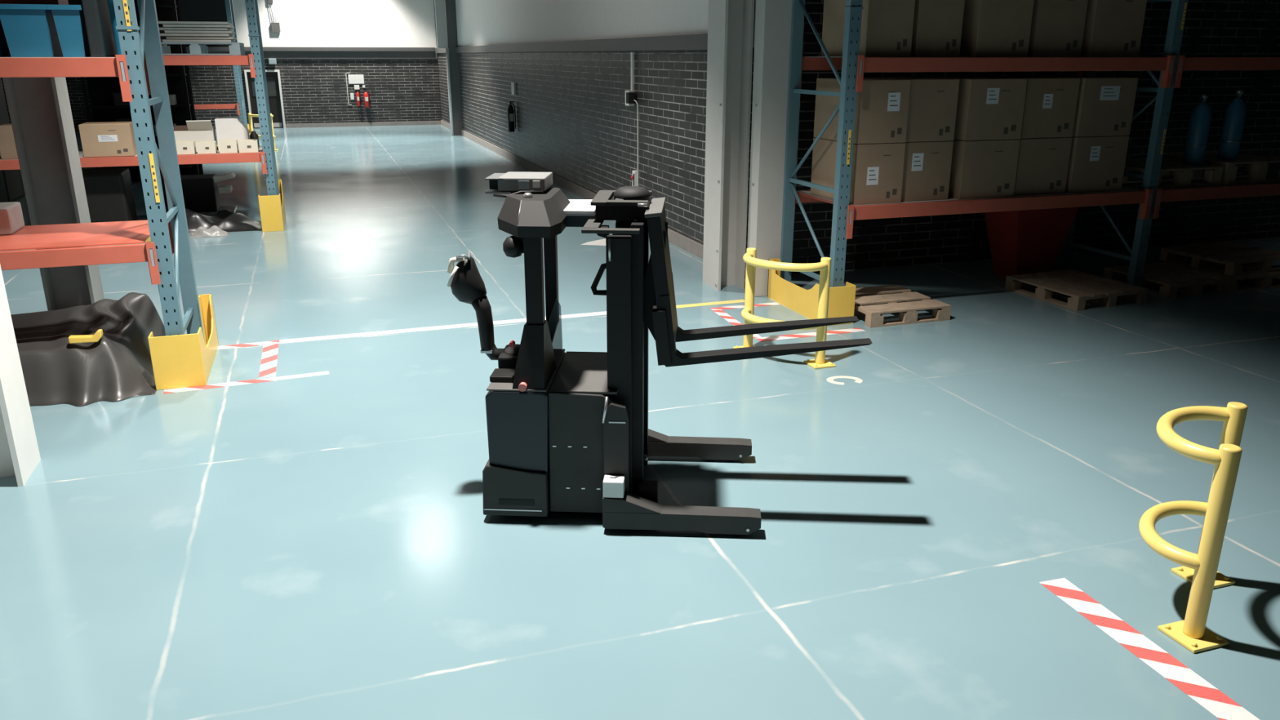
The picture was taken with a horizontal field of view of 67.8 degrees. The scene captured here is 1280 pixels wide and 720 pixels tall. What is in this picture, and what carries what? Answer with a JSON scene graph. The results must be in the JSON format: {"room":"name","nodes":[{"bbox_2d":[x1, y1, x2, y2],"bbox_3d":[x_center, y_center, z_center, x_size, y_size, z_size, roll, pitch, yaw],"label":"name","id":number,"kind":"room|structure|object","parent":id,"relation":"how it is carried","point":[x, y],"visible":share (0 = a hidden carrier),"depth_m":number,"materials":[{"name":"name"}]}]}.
{"room":"warehouse","nodes":[
{"label":"warehouse","id":0,"kind":"room"},
{"bbox_2d":[0,0,440,132],"bbox_3d":[-15.396,-12.399,32.143,16.600,9.000,0.200,-6,19,-18],"label":"wall","id":1,"kind":"structure","parent":0,"point":[314,91],"depth_m":34.12,"materials":[{"name":"brick"}]},
{"bbox_2d":[244,69,285,128],"bbox_3d":[-13.284,-9.244,33.768,1.160,2.000,0.170,-6,19,-18],"label":"door","id":2,"kind":"structure","parent":1,"relation":"in","point":[273,76],"depth_m":33.77,"materials":[{"name":"white paint"}]},
{"bbox_2d":[186,46,435,58],"bbox_3d":[-15.372,-10.500,32.572,16.540,0.400,0.140,-6,19,-18],"label":"trim","id":3,"kind":"structure","parent":1,"relation":"attached to","point":[268,52],"depth_m":34.03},
{"bbox_2d":[285,120,440,128],"bbox_3d":[-10.109,-8.677,35.053,5.530,0.140,0.050,-6,19,-18],"label":"baseboard","id":4,"kind":"structure","parent":1,"relation":"attached to","point":[415,122],"depth_m":35.00,"materials":[{"name":"concrete"}]},
{"bbox_2d":[434,0,755,278],"bbox_3d":[-3.045,-9.216,22.219,0.180,9.000,27.400,-6,19,-18],"label":"wall","id":5,"kind":"structure","parent":0,"point":[574,122],"depth_m":16.25,"materials":[{"name":"brick"}]},
{"bbox_2d":[435,33,707,53],"bbox_3d":[-3.142,-7.422,22.682,0.070,0.180,27.260,-6,19,-18],"label":"trim","id":6,"kind":"structure","parent":5,"relation":"attached to","point":[693,42],"depth_m":15.09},
{"bbox_2d":[440,120,703,259],"bbox_3d":[-3.141,-4.994,23.510,0.035,0.170,27.350,-6,19,-18],"label":"baseboard","id":7,"kind":"structure","parent":5,"relation":"attached to","point":[691,246],"depth_m":18.61,"materials":[{"name":"concrete"}]},
{"bbox_2d":[625,52,638,186],"bbox_3d":[-0.138,-3.531,14.371,0.140,2.120,0.449,-6,19,-18],"label":"conduit","id":8,"kind":"object","parent":5,"relation":"attached to","point":[630,95],"visible":0.88,"depth_m":14.19,"materials":[{"name":"metal"}]},
{"bbox_2d":[0,124,1279,719],"bbox_3d":[-1.185,-2.452,16.181,32.000,0.200,43.400,-6,19,-18],"label":"floor","id":9,"kind":"structure","parent":0,"point":[323,547],"depth_m":5.45,"materials":[{"name":"concrete"}]},
{"bbox_2d":[0,77,23,202],"bbox_3d":[-12.790,-4.466,16.224,3.200,3.600,1.000,-6,19,-18],"label":"load","id":10,"kind":"object","parent":9,"relation":"on","point":[12,179],"visible":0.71,"depth_m":17.02},
{"bbox_2d":[0,264,40,486],"bbox_3d":[-3.981,-3.562,4.559,0.352,9.000,0.420,-6,19,-18],"label":"steel column","id":11,"kind":"structure","parent":9,"relation":"on","point":[20,455],"depth_m":5.82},
{"bbox_2d":[2,76,104,311],"bbox_3d":[-5.728,-4.772,8.335,0.432,9.000,0.450,-6,19,-18],"label":"steel column","id":12,"kind":"structure","parent":9,"relation":"on","point":[39,108],"depth_m":9.23,"materials":[{"name":"paint"}]},
{"bbox_2d":[10,292,165,406],"bbox_3d":[-4.917,-0.081,7.608,2.005,0.508,1.633,-6,19,-18],"label":"plastic sheet","id":13,"kind":"object","parent":9,"relation":"on","point":[118,366],"visible":0.77,"depth_m":7.37,"materials":[{"name":"plastic"}]},
{"bbox_2d":[68,328,102,343],"bbox_3d":[-4.205,-0.178,7.230,0.225,0.085,0.070,-6,19,-18],"label":"clip","id":14,"kind":"object","parent":13,"relation":"on","point":[98,335],"visible":1,"depth_m":7.21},
{"bbox_2d":[81,167,137,222],"bbox_3d":[-7.820,-2.318,13.950,0.650,0.900,0.700,-6,19,-18],"label":"load","id":15,"kind":"object","parent":9,"relation":"on","point":[108,191],"visible":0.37,"depth_m":13.66},
{"bbox_2d":[67,0,203,181],"bbox_3d":[-10.058,-5.674,19.015,1.900,4.200,0.670,-6,19,-18],"label":"wall","id":16,"kind":"structure","parent":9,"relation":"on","point":[100,89],"depth_m":19.27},
{"bbox_2d":[112,0,204,337],"bbox_3d":[-3.814,-2.060,7.412,0.160,4.400,1.260,-6,19,-18],"label":"frame","id":17,"kind":"object","parent":9,"relation":"on","point":[133,45],"visible":0.94,"depth_m":7.40,"materials":[{"name":"metal"}]},
{"bbox_2d":[0,54,132,102],"bbox_3d":[-4.957,-1.886,6.407,2.746,0.320,0.083,-6,19,-18],"label":"beam","id":18,"kind":"structure","parent":17,"relation":"attached to","point":[9,67],"depth_m":6.68,"materials":[{"name":"orange metal"}]},
{"bbox_2d":[0,57,115,57],"bbox_3d":[-5.146,-2.194,6.902,2.630,0.004,1.100,-6,19,-18],"label":"deck","id":19,"kind":"object","parent":18,"relation":"on","point":[0,57],"visible":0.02,"depth_m":6.69,"materials":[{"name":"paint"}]},
{"bbox_2d":[0,19,11,57],"bbox_3d":[-4.699,-2.343,6.790,0.326,0.348,0.586,-6,19,-18],"label":"tote","id":20,"kind":"object","parent":19,"relation":"on","point":[4,50],"visible":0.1,"depth_m":6.83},
{"bbox_2d":[0,4,63,57],"bbox_3d":[-4.376,-2.376,6.892,0.326,0.348,0.586,-6,19,-18],"label":"tote","id":21,"kind":"object","parent":19,"relation":"on","point":[29,30],"visible":0.74,"depth_m":6.67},
{"bbox_2d":[0,0,68,4],"bbox_3d":[-4.750,-2.585,7.386,0.550,0.445,0.350,-6,19,-18],"label":"crate","id":22,"kind":"object","parent":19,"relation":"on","point":[2,2],"visible":0.02,"depth_m":7.21,"materials":[{"name":"blue plastic"}]},
{"bbox_2d":[46,4,91,57],"bbox_3d":[-4.120,-2.402,6.974,0.211,0.348,0.586,-6,19,-18],"label":"tote","id":23,"kind":"object","parent":19,"relation":"on","point":[69,20],"visible":0.76,"depth_m":6.75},
{"bbox_2d":[81,0,116,57],"bbox_3d":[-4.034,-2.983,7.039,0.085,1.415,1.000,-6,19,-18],"label":"storage bin","id":24,"kind":"object","parent":19,"relation":"on","point":[96,13],"visible":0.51,"depth_m":6.79,"materials":[{"name":"plastic"}]},
{"bbox_2d":[106,0,121,54],"bbox_3d":[-3.932,-2.616,7.193,0.106,0.623,0.536,-6,19,-18],"label":"tote","id":25,"kind":"object","parent":19,"relation":"on","point":[110,2],"visible":0.22,"depth_m":7.01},
{"bbox_2d":[0,240,160,284],"bbox_3d":[-4.958,-0.610,6.815,2.746,0.320,0.083,-6,19,-18],"label":"beam","id":26,"kind":"structure","parent":17,"relation":"attached to","point":[132,253],"depth_m":7.05,"materials":[{"name":"orange metal"}]},
{"bbox_2d":[0,220,150,250],"bbox_3d":[-5.137,-0.923,7.312,2.550,0.010,1.100,-6,19,-18],"label":"deck","id":27,"kind":"object","parent":26,"relation":"on","point":[133,232],"visible":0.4,"depth_m":7.46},
{"bbox_2d":[0,201,24,235],"bbox_3d":[-5.123,-1.125,7.584,0.280,0.207,0.400,-6,19,-18],"label":"crate","id":28,"kind":"object","parent":27,"relation":"on","point":[11,219],"visible":1,"depth_m":7.52,"materials":[{"name":"paint"}]},
{"bbox_2d":[148,153,159,202],"bbox_3d":[-3.595,-1.346,7.052,0.028,0.360,0.004,-6,19,-18],"label":"sign","id":29,"kind":"object","parent":17,"relation":"attached to","point":[150,155],"visible":1,"depth_m":7.05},
{"bbox_2d":[147,293,218,390],"bbox_3d":[-3.800,-0.175,7.970,0.360,0.470,1.192,-6,19,-18],"label":"guard","id":30,"kind":"object","parent":9,"relation":"on","point":[178,361],"visible":1,"depth_m":7.46,"materials":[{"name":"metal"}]},
{"bbox_2d":[160,171,236,215],"bbox_3d":[-7.213,-2.693,15.516,1.210,0.660,0.680,-6,19,-18],"label":"load","id":31,"kind":"object","parent":9,"relation":"on","point":[200,192],"visible":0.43,"depth_m":15.32,"materials":[{"name":"black plastic"}]},
{"bbox_2d":[189,225,229,238],"bbox_3d":[-6.261,-1.878,13.830,0.520,0.134,0.340,-6,19,-18],"label":"plastic bag","id":32,"kind":"object","parent":9,"relation":"on","point":[214,231],"visible":0.96,"depth_m":13.75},
{"bbox_2d":[165,205,262,234],"bbox_3d":[-6.625,-2.138,14.328,1.800,0.326,0.900,-6,19,-18],"label":"plastic sheet","id":33,"kind":"object","parent":9,"relation":"on","point":[227,220],"visible":0.5,"depth_m":14.21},
{"bbox_2d":[163,377,275,394],"bbox_3d":[-3.328,0.200,7.565,0.822,0.001,0.100,-7,19,-22],"label":"tape","id":34,"kind":"object","parent":9,"relation":"on","point":[270,379],"visible":1,"depth_m":7.55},
{"bbox_2d":[224,0,248,128],"bbox_3d":[-11.290,-8.230,26.671,0.160,4.400,1.260,-6,19,-18],"label":"frame","id":35,"kind":"object","parent":9,"relation":"on","point":[228,3],"visible":0.64,"depth_m":26.45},
{"bbox_2d":[194,102,239,115],"bbox_3d":[-12.416,-6.839,26.061,2.708,0.320,0.083,-6,19,-18],"label":"beam","id":36,"kind":"structure","parent":35,"relation":"attached to","point":[229,106],"depth_m":26.29,"materials":[{"name":"orange metal"}]},
{"bbox_2d":[244,0,279,195],"bbox_3d":[-5.628,-4.207,14.115,0.160,4.400,1.260,-6,19,-18],"label":"frame","id":37,"kind":"object","parent":9,"relation":"on","point":[251,6],"visible":0.9,"depth_m":13.80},
{"bbox_2d":[80,151,266,173],"bbox_3d":[-6.758,-2.758,13.522,2.716,0.320,0.083,-6,19,-18],"label":"beam","id":38,"kind":"structure","parent":37,"relation":"attached to","point":[247,157],"depth_m":13.62,"materials":[{"name":"orange metal"}]},
{"bbox_2d":[78,146,262,157],"bbox_3d":[-6.947,-3.066,14.017,2.600,0.004,1.100,-6,19,-18],"label":"deck","id":39,"kind":"object","parent":38,"relation":"on","point":[81,153],"visible":0.14,"depth_m":13.79,"materials":[{"name":"paint"}]},
{"bbox_2d":[78,121,137,157],"bbox_3d":[-7.487,-3.122,13.460,0.630,0.441,0.533,-6,19,-18],"label":"cardboard box","id":40,"kind":"object","parent":39,"relation":"on","point":[104,139],"visible":0.85,"depth_m":13.23,"materials":[{"name":"cardboard"}]},
{"bbox_2d":[175,140,196,155],"bbox_3d":[-6.529,-3.047,13.671,0.260,0.170,0.242,-6,19,-18],"label":"carton","id":41,"kind":"object","parent":39,"relation":"on","point":[182,147],"visible":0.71,"depth_m":13.57,"materials":[{"name":"cardboard"}]},
{"bbox_2d":[173,120,217,151],"bbox_3d":[-6.607,-3.312,13.997,0.640,0.475,0.430,-6,19,-18],"label":"carton","id":42,"kind":"object","parent":39,"relation":"on","point":[201,130],"visible":0.49,"depth_m":13.90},
{"bbox_2d":[196,141,217,154],"bbox_3d":[-6.254,-3.070,13.760,0.240,0.160,0.242,-6,19,-18],"label":"carton","id":43,"kind":"object","parent":39,"relation":"on","point":[203,147],"visible":1,"depth_m":13.66,"materials":[{"name":"cardboard"}]},
{"bbox_2d":[217,138,239,153],"bbox_3d":[-5.979,-3.108,13.845,0.240,0.180,0.242,-6,19,-18],"label":"carton","id":44,"kind":"object","parent":39,"relation":"on","point":[230,145],"visible":1,"depth_m":13.74,"materials":[{"name":"cardboard"}]},
{"bbox_2d":[214,117,249,151],"bbox_3d":[-6.098,-3.391,14.278,0.430,0.455,0.380,-6,19,-18],"label":"carton","id":45,"kind":"object","parent":39,"relation":"on","point":[226,128],"visible":0.69,"depth_m":14.08,"materials":[{"name":"cardboard"}]},
{"bbox_2d":[237,138,258,152],"bbox_3d":[-5.723,-3.129,13.928,0.260,0.170,0.242,-6,19,-18],"label":"carton","id":46,"kind":"object","parent":39,"relation":"on","point":[244,145],"visible":1,"depth_m":13.82,"materials":[{"name":"cardboard"}]},
{"bbox_2d":[163,53,255,77],"bbox_3d":[-6.758,-4.044,13.110,2.716,0.320,0.083,-6,19,-18],"label":"beam","id":47,"kind":"structure","parent":37,"relation":"attached to","point":[168,60],"depth_m":13.32,"materials":[{"name":"orange metal"}]},
{"bbox_2d":[160,42,244,55],"bbox_3d":[-6.359,-4.485,13.736,1.160,0.170,1.100,-6,19,-18],"label":"pallet","id":48,"kind":"object","parent":47,"relation":"on","point":[196,48],"visible":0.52,"depth_m":13.38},
{"bbox_2d":[162,39,235,42],"bbox_3d":[-6.316,-4.574,13.673,0.880,0.032,0.850,-6,19,-18],"label":"board","id":49,"kind":"object","parent":48,"relation":"on","point":[163,40],"visible":0.8,"depth_m":13.29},
{"bbox_2d":[166,36,236,39],"bbox_3d":[-6.286,-4.623,13.695,0.860,0.032,0.800,-6,19,-18],"label":"board","id":50,"kind":"object","parent":49,"relation":"on","point":[167,37],"visible":1,"depth_m":13.38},
{"bbox_2d":[160,33,232,36],"bbox_3d":[-6.343,-4.652,13.655,0.892,0.032,0.820,-6,19,-18],"label":"board","id":51,"kind":"object","parent":50,"relation":"on","point":[161,34],"visible":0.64,"depth_m":13.33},
{"bbox_2d":[164,30,235,34],"bbox_3d":[-6.292,-4.697,13.664,0.864,0.032,0.810,-6,19,-18],"label":"board","id":52,"kind":"object","parent":51,"relation":"on","point":[166,31],"visible":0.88,"depth_m":13.30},
{"bbox_2d":[159,27,231,31],"bbox_3d":[-6.362,-4.730,13.634,0.900,0.032,0.800,-6,19,-18],"label":"board","id":53,"kind":"object","parent":52,"relation":"on","point":[160,28],"visible":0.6,"depth_m":13.31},
{"bbox_2d":[162,24,234,28],"bbox_3d":[-6.298,-4.771,13.633,0.868,0.032,0.820,-6,19,-18],"label":"board","id":54,"kind":"object","parent":53,"relation":"on","point":[163,25],"visible":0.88,"depth_m":13.31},
{"bbox_2d":[158,21,231,25],"bbox_3d":[-6.334,-4.804,13.604,0.888,0.032,0.830,-6,19,-18],"label":"board","id":55,"kind":"object","parent":54,"relation":"on","point":[159,22],"visible":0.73,"depth_m":13.27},
{"bbox_2d":[258,343,278,377],"bbox_3d":[-3.191,-0.002,8.196,0.130,0.001,0.970,-6,19,-18],"label":"tape","id":56,"kind":"object","parent":9,"relation":"on","point":[268,368],"visible":1,"depth_m":8.16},
{"bbox_2d":[257,179,285,231],"bbox_3d":[-5.670,-2.396,14.690,0.300,0.600,1.382,-6,19,-18],"label":"guard","id":57,"kind":"object","parent":9,"relation":"on","point":[272,207],"visible":0.99,"depth_m":14.09,"materials":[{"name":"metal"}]},
{"bbox_2d":[279,311,606,343],"bbox_3d":[-1.795,-0.325,9.208,3.180,0.001,0.120,-6,19,-18],"label":"tape","id":58,"kind":"object","parent":9,"relation":"on","point":[475,324],"depth_m":9.08,"materials":[{"name":"white paint"}]},
{"bbox_2d":[445,48,453,135],"bbox_3d":[-6.117,-8.605,30.636,0.099,2.700,0.099,-6,19,-18],"label":"pole","id":59,"kind":"object","parent":9,"relation":"on","point":[446,49],"visible":1,"depth_m":30.60,"materials":[{"name":"metal"}]},
{"bbox_2d":[444,0,462,135],"bbox_3d":[-5.999,-11.681,29.914,0.300,9.000,0.400,-6,19,-18],"label":"wall pier","id":60,"kind":"object","parent":9,"relation":"on","point":[450,5],"visible":0.8,"depth_m":30.42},
{"bbox_2d":[434,0,447,48],"bbox_3d":[-6.286,-12.922,29.360,0.300,6.300,0.100,-6,19,-18],"label":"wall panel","id":61,"kind":"object","parent":60,"relation":"attached to","point":[440,13],"visible":1,"depth_m":30.05,"materials":[{"name":"paint"}]},
{"bbox_2d":[447,171,871,536],"bbox_3d":[0.091,-0.096,5.447,2.334,1.860,1.114,1,18,3],"label":"forklift","id":62,"kind":"object","parent":9,"relation":"on","point":[569,431],"visible":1,"depth_m":5.20,"materials":[{"name":"metal"}]},
{"bbox_2d":[484,351,565,471],"bbox_3d":[-0.644,0.279,5.572,0.344,0.470,0.775,1,18,3],"label":"hood","id":63,"kind":"object","parent":62,"relation":"attached to","point":[520,421],"depth_m":5.20,"materials":[{"name":"metal"}]},
{"bbox_2d":[486,348,564,391],"bbox_3d":[-0.644,0.049,5.496,0.325,0.010,0.760,1,18,3],"label":"control panel","id":64,"kind":"object","parent":62,"relation":"attached to","point":[497,384],"depth_m":5.22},
{"bbox_2d":[702,0,754,290],"bbox_3d":[0.945,-5.135,9.481,0.332,9.000,0.460,-6,19,-18],"label":"steel column","id":65,"kind":"structure","parent":9,"relation":"on","point":[730,22],"depth_m":10.30,"materials":[{"name":"paint"}]},
{"bbox_2d":[746,0,792,297],"bbox_3d":[1.340,-5.015,9.105,0.312,9.000,0.220,-6,19,-18],"label":"steel column","id":66,"kind":"structure","parent":9,"relation":"on","point":[773,18],"depth_m":9.86,"materials":[{"name":"paint"}]},
{"bbox_2d":[733,247,835,368],"bbox_3d":[1.193,-0.439,8.063,0.970,0.920,0.439,12,21,33],"label":"barrier","id":67,"kind":"object","parent":9,"relation":"on","point":[820,362],"visible":0.8,"depth_m":7.95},
{"bbox_2d":[755,327,866,341],"bbox_3d":[1.608,-0.240,8.946,1.100,0.001,0.120,-6,19,-18],"label":"tape","id":68,"kind":"object","parent":9,"relation":"on","point":[851,330],"visible":1,"depth_m":8.92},
{"bbox_2d":[767,257,856,325],"bbox_3d":[1.735,-0.722,9.766,0.330,0.420,1.242,-6,19,-18],"label":"guard","id":69,"kind":"object","parent":9,"relation":"on","point":[801,300],"visible":0.78,"depth_m":9.47,"materials":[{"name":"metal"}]},
{"bbox_2d":[780,0,863,287],"bbox_3d":[1.750,-2.657,9.285,0.160,4.400,1.260,-6,19,-18],"label":"frame","id":70,"kind":"object","parent":9,"relation":"on","point":[853,9],"visible":0.85,"depth_m":9.24,"materials":[{"name":"metal"}]},
{"bbox_2d":[794,190,1062,218],"bbox_3d":[3.339,-1.848,10.762,3.686,0.320,0.083,-6,19,-18],"label":"beam","id":71,"kind":"structure","parent":70,"relation":"attached to","point":[803,199],"depth_m":10.21,"materials":[{"name":"orange metal"}]},
{"bbox_2d":[797,186,1142,205],"bbox_3d":[3.533,-1.811,10.181,3.560,0.004,1.100,-6,19,-18],"label":"deck","id":72,"kind":"object","parent":71,"relation":"attached to","point":[1123,188],"visible":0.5,"depth_m":9.80,"materials":[{"name":"paint"}]},
{"bbox_2d":[810,137,906,204],"bbox_3d":[2.166,-1.910,9.541,0.540,0.571,0.853,-6,19,-18],"label":"cardboard box","id":73,"kind":"object","parent":72,"relation":"on","point":[877,169],"visible":0.87,"depth_m":9.19,"materials":[{"name":"cardboard"}]},
{"bbox_2d":[813,77,911,143],"bbox_3d":[2.166,-2.462,9.364,0.540,0.581,0.853,-6,19,-18],"label":"cardboard box","id":74,"kind":"object","parent":73,"relation":"on","point":[882,106],"visible":0.91,"depth_m":9.01,"materials":[{"name":"cardboard"}]},
{"bbox_2d":[901,140,953,201],"bbox_3d":[2.689,-1.976,9.748,0.550,0.571,0.853,-6,19,-18],"label":"cardboard box","id":75,"kind":"object","parent":72,"relation":"on","point":[927,164],"visible":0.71,"depth_m":9.36,"materials":[{"name":"cardboard"}]},
{"bbox_2d":[869,77,959,142],"bbox_3d":[2.689,-2.529,9.572,0.550,0.581,0.851,-6,19,-18],"label":"cardboard box","id":76,"kind":"object","parent":75,"relation":"on","point":[933,102],"visible":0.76,"depth_m":9.19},
{"bbox_2d":[948,138,1020,199],"bbox_3d":[3.370,-2.032,9.925,0.660,0.571,0.851,-6,19,-18],"label":"cardboard box","id":77,"kind":"object","parent":72,"relation":"on","point":[987,168],"visible":0.65,"depth_m":9.54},
{"bbox_2d":[928,76,1027,140],"bbox_3d":[3.371,-2.585,9.748,0.660,0.581,0.853,-6,19,-18],"label":"cardboard box","id":78,"kind":"object","parent":77,"relation":"on","point":[988,108],"visible":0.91,"depth_m":9.36,"materials":[{"name":"cardboard"}]},
{"bbox_2d":[1013,137,1072,195],"bbox_3d":[4.012,-2.110,10.170,0.640,0.571,0.851,-6,19,-18],"label":"cardboard box","id":79,"kind":"object","parent":72,"relation":"on","point":[1042,165],"visible":0.56,"depth_m":9.78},
{"bbox_2d":[981,76,1080,138],"bbox_3d":[4.013,-2.663,9.992,0.640,0.581,0.853,-6,19,-18],"label":"cardboard box","id":80,"kind":"object","parent":79,"relation":"on","point":[1050,108],"visible":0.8,"depth_m":9.61,"materials":[{"name":"cardboard"}]},
{"bbox_2d":[1065,135,1129,193],"bbox_3d":[4.682,-2.172,10.363,0.680,0.571,0.853,-6,19,-18],"label":"cardboard box","id":81,"kind":"object","parent":72,"relation":"on","point":[1096,163],"visible":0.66,"depth_m":9.97,"materials":[{"name":"cardboard"}]},
{"bbox_2d":[1038,75,1137,137],"bbox_3d":[4.683,-2.724,10.186,0.680,0.581,0.853,-6,19,-18],"label":"cardboard box","id":82,"kind":"object","parent":81,"relation":"on","point":[1104,104],"visible":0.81,"depth_m":9.80,"materials":[{"name":"cardboard"}]},
{"bbox_2d":[800,54,1082,87],"bbox_3d":[3.339,-3.143,10.347,3.686,0.320,0.083,-6,19,-18],"label":"beam","id":83,"kind":"structure","parent":70,"relation":"attached to","point":[807,63],"depth_m":9.81,"materials":[{"name":"orange metal"}]},
{"bbox_2d":[845,188,1153,239],"bbox_3d":[3.717,-1.503,9.684,3.686,0.320,0.083,-6,19,-18],"label":"beam","id":84,"kind":"structure","parent":70,"relation":"attached to","point":[1144,197],"depth_m":9.62,"materials":[{"name":"orange metal"}]},
{"bbox_2d":[855,55,1175,91],"bbox_3d":[3.718,-2.798,9.270,3.686,0.320,0.083,-6,19,-18],"label":"beam","id":85,"kind":"structure","parent":70,"relation":"attached to","point":[1166,64],"depth_m":9.22,"materials":[{"name":"orange metal"}]},
{"bbox_2d":[803,56,841,57],"bbox_3d":[3.533,-3.107,9.767,3.560,0.004,1.100,-6,19,-18],"label":"deck","id":86,"kind":"object","parent":85,"relation":"on","point":[803,56],"visible":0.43,"depth_m":9.75,"materials":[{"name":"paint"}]},
{"bbox_2d":[821,0,915,57],"bbox_3d":[2.179,-3.261,9.153,0.490,0.661,0.841,-6,19,-18],"label":"cardboard box","id":87,"kind":"object","parent":86,"relation":"on","point":[886,25],"visible":0.86,"depth_m":8.83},
{"bbox_2d":[910,0,964,57],"bbox_3d":[2.702,-3.327,9.359,0.500,0.661,0.841,-6,19,-18],"label":"cardboard box","id":88,"kind":"object","parent":86,"relation":"on","point":[937,28],"visible":0.66,"depth_m":9.00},
{"bbox_2d":[959,0,1034,57],"bbox_3d":[3.384,-3.383,9.536,0.610,0.661,0.841,-6,19,-18],"label":"cardboard box","id":89,"kind":"object","parent":86,"relation":"on","point":[990,28],"visible":0.8,"depth_m":9.18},
{"bbox_2d":[1026,0,1088,57],"bbox_3d":[4.025,-3.461,9.781,0.590,0.661,0.841,-6,19,-18],"label":"cardboard box","id":90,"kind":"object","parent":86,"relation":"on","point":[1057,26],"visible":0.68,"depth_m":9.41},
{"bbox_2d":[1080,0,1146,57],"bbox_3d":[4.696,-3.523,9.974,0.630,0.661,0.841,-6,19,-18],"label":"cardboard box","id":91,"kind":"object","parent":86,"relation":"on","point":[1113,28],"visible":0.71,"depth_m":9.60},
{"bbox_2d":[853,284,951,328],"bbox_3d":[2.492,-0.561,9.707,0.900,0.150,0.950,-6,19,-18],"label":"wooden pallet","id":92,"kind":"object","parent":9,"relation":"on","point":[886,303],"visible":0.71,"depth_m":9.41,"materials":[{"name":"brown wood"}]},
{"bbox_2d":[984,207,1079,279],"bbox_3d":[4.496,-1.374,11.102,0.840,0.850,0.600,-6,19,-18],"label":"plastic bin","id":93,"kind":"object","parent":9,"relation":"on","point":[1024,242],"visible":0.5,"depth_m":10.88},
{"bbox_2d":[1004,269,1148,311],"bbox_3d":[4.734,-0.775,10.381,0.950,0.150,1.050,-7,19,-20],"label":"wooden pallet","id":94,"kind":"object","parent":9,"relation":"on","point":[1082,286],"visible":1,"depth_m":10.18,"materials":[{"name":"brown wood"}]},
{"bbox_2d":[1053,0,1188,287],"bbox_3d":[5.307,-3.018,10.417,0.160,4.400,1.260,-6,19,-18],"label":"frame","id":95,"kind":"object","parent":9,"relation":"on","point":[1163,99],"visible":0.5,"depth_m":10.17,"materials":[{"name":"metal"}]},
{"bbox_2d":[1122,158,1222,187],"bbox_3d":[5.828,-2.142,10.881,1.000,0.200,1.000,-6,19,-18],"label":"wooden pallet","id":96,"kind":"object","parent":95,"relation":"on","point":[1181,174],"visible":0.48,"depth_m":10.55,"materials":[{"name":"brown wood"}]},
{"bbox_2d":[1182,93,1211,165],"bbox_3d":[6.220,-2.563,10.607,0.216,0.765,0.216,-6,19,-18],"label":"gas cylinder","id":97,"kind":"object","parent":96,"relation":"on","point":[1200,119],"visible":1,"depth_m":10.55,"materials":[{"name":"metal"}]},
{"bbox_2d":[1152,182,1279,218],"bbox_3d":[7.279,-1.864,10.819,3.698,0.320,0.083,-6,19,-18],"label":"beam","id":98,"kind":"structure","parent":95,"relation":"attached to","point":[1262,189],"depth_m":10.48,"materials":[{"name":"orange metal"}]},
{"bbox_2d":[1160,151,1279,184],"bbox_3d":[6.871,-2.267,11.207,1.050,0.240,1.000,-6,19,-18],"label":"wooden pallet","id":99,"kind":"object","parent":98,"relation":"on","point":[1256,166],"visible":0.57,"depth_m":10.80,"materials":[{"name":"brown wood"}]},
{"bbox_2d":[1217,89,1246,160],"bbox_3d":[6.695,-2.649,10.746,0.216,0.765,0.216,-6,19,-18],"label":"gas cylinder","id":100,"kind":"object","parent":99,"relation":"on","point":[1235,113],"visible":1,"depth_m":10.69,"materials":[{"name":"metal"}]},
{"bbox_2d":[1173,55,1279,87],"bbox_3d":[7.280,-3.160,10.404,3.698,0.320,0.083,-6,19,-18],"label":"beam","id":101,"kind":"structure","parent":95,"relation":"attached to","point":[1184,63],"depth_m":10.01,"materials":[{"name":"orange metal"}]},
{"bbox_2d":[1039,577,1259,719],"bbox_3d":[2.304,1.353,3.972,0.150,0.001,1.731,-5,18,-16],"label":"tape","id":102,"kind":"object","parent":9,"relation":"on","point":[1217,703],"visible":1,"depth_m":4.18,"materials":[{"name":"plastic"}]},
{"bbox_2d":[1102,262,1229,298],"bbox_3d":[5.945,-0.911,10.807,0.820,0.150,0.950,-6,19,-18],"label":"wooden pallet","id":103,"kind":"object","parent":9,"relation":"on","point":[1170,278],"visible":0.84,"depth_m":10.56,"materials":[{"name":"brown wood"}]},
{"bbox_2d":[1138,401,1248,653],"bbox_3d":[2.654,0.725,4.412,0.680,0.930,0.607,-6,19,-18],"label":"barrier","id":104,"kind":"object","parent":9,"relation":"on","point":[1200,569],"visible":1,"depth_m":4.23,"materials":[{"name":"metal"}]},
{"bbox_2d":[1160,259,1279,292],"bbox_3d":[6.884,-1.006,11.106,1.120,0.150,0.950,-5,19,-17],"label":"wooden pallet","id":105,"kind":"object","parent":9,"relation":"on","point":[1262,280],"visible":0.58,"depth_m":10.72,"materials":[{"name":"brown wood"}]},
{"bbox_2d":[1159,240,1279,275],"bbox_3d":[6.947,-1.208,11.241,1.100,0.150,0.950,-7,19,-21],"label":"wooden pallet","id":106,"kind":"object","parent":105,"relation":"on","point":[1231,255],"visible":1,"depth_m":11.08,"materials":[{"name":"brown wood"}]},
{"bbox_3d":[-8.265,-3.940,13.275,0.160,4.400,1.260,-6,19,-18],"label":"frame","id":107,"kind":"object","parent":9,"relation":"on","visible":0},
{"bbox_3d":[-9.612,-2.795,13.169,2.660,0.004,1.100,-6,19,-18],"label":"deck","id":108,"kind":"object","parent":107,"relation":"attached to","visible":0},
{"bbox_2d":[0,124,17,159],"bbox_3d":[-8.526,-3.022,13.145,0.450,0.441,0.501,-6,19,-18],"label":"cardboard box","id":109,"kind":"object","parent":108,"relation":"on","point":[7,144],"visible":0.27,"depth_m":12.89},
{"bbox_2d":[791,0,1279,275],"bbox_3d":[8.560,-6.021,12.258,15.200,9.000,0.200,-6,19,-18],"label":"wall","id":110,"kind":"structure","parent":0,"point":[1211,28],"depth_m":12.40,"materials":[{"name":"brick"}]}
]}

